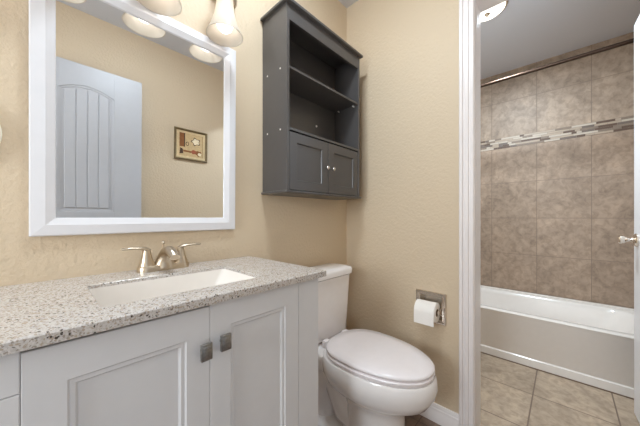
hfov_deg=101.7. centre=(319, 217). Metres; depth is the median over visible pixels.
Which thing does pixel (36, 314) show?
countertop
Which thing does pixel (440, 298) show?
toilet paper holder
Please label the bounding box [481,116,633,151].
trim
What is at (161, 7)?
vanity light
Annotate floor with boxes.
[405,353,639,425]
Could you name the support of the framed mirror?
attached to the wall at (308, 232)
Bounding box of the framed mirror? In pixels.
[29,0,235,236]
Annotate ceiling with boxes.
[338,0,639,78]
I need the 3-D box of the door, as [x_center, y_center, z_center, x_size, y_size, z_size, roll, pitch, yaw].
[1.454,0.009,1.111,0.165,2.022,0.625,0,0,40]
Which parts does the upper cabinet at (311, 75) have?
panel, door, panel, rail, door, panel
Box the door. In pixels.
[617,15,639,422]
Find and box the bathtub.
[481,285,633,397]
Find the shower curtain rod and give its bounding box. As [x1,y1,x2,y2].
[481,38,633,87]
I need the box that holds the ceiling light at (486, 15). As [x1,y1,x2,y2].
[481,0,507,21]
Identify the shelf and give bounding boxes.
[289,65,357,112]
[289,127,357,151]
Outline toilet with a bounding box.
[311,263,437,425]
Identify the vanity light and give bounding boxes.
[138,0,181,15]
[206,0,242,46]
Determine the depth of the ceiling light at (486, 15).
1.69 m
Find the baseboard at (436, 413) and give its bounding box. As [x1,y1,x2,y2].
[420,402,458,425]
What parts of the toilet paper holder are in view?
post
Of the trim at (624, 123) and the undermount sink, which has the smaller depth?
the undermount sink
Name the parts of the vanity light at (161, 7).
lamp shade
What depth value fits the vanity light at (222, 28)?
0.98 m
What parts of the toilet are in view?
tank lid, tank, bowl, seat, lid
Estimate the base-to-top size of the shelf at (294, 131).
0.012 m
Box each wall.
[0,0,346,328]
[347,0,458,413]
[481,32,633,308]
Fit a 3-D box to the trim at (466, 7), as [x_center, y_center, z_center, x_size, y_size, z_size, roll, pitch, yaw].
[0.684,-0.019,1.218,0.062,2.099,0.017,0,0,43]
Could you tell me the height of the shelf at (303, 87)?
0.011 m
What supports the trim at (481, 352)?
attached to the bathtub
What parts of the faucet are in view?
lever, handle, plate, spout, handle, lever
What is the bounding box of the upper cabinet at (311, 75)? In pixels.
[260,0,362,199]
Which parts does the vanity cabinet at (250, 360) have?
drawer, drawer, door, knob, knob, door, frame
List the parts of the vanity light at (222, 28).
lamp shade, bulb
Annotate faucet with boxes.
[121,241,200,272]
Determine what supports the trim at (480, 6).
attached to the wall at (403, 231)
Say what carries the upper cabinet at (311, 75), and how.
attached to the wall at (308, 232)
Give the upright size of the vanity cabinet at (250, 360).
0.834 m
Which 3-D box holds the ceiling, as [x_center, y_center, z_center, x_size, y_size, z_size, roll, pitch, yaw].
[0.237,-1.410,0.659,1.725,0.080,4.885,0,0,43]
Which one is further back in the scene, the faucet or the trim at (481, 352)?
the trim at (481, 352)
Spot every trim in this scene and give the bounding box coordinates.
[459,0,473,425]
[474,0,506,425]
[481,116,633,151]
[481,352,633,399]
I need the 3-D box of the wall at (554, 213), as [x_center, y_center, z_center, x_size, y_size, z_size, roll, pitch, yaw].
[1.909,-0.170,2.370,1.625,2.400,0.100,0,0,43]
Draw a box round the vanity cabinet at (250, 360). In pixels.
[0,278,317,425]
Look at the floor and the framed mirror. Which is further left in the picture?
the framed mirror
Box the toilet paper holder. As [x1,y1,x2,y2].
[416,289,446,325]
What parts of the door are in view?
handle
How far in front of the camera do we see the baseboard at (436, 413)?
1.29 m
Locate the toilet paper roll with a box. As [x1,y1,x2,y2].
[414,299,439,326]
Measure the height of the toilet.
0.762 m
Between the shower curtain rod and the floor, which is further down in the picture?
the floor
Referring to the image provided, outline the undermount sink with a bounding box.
[89,269,255,306]
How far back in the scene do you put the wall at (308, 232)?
1.02 m
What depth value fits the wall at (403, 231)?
1.42 m
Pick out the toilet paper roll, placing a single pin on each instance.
(424, 310)
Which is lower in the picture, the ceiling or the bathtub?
the bathtub
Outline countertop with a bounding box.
[0,256,325,356]

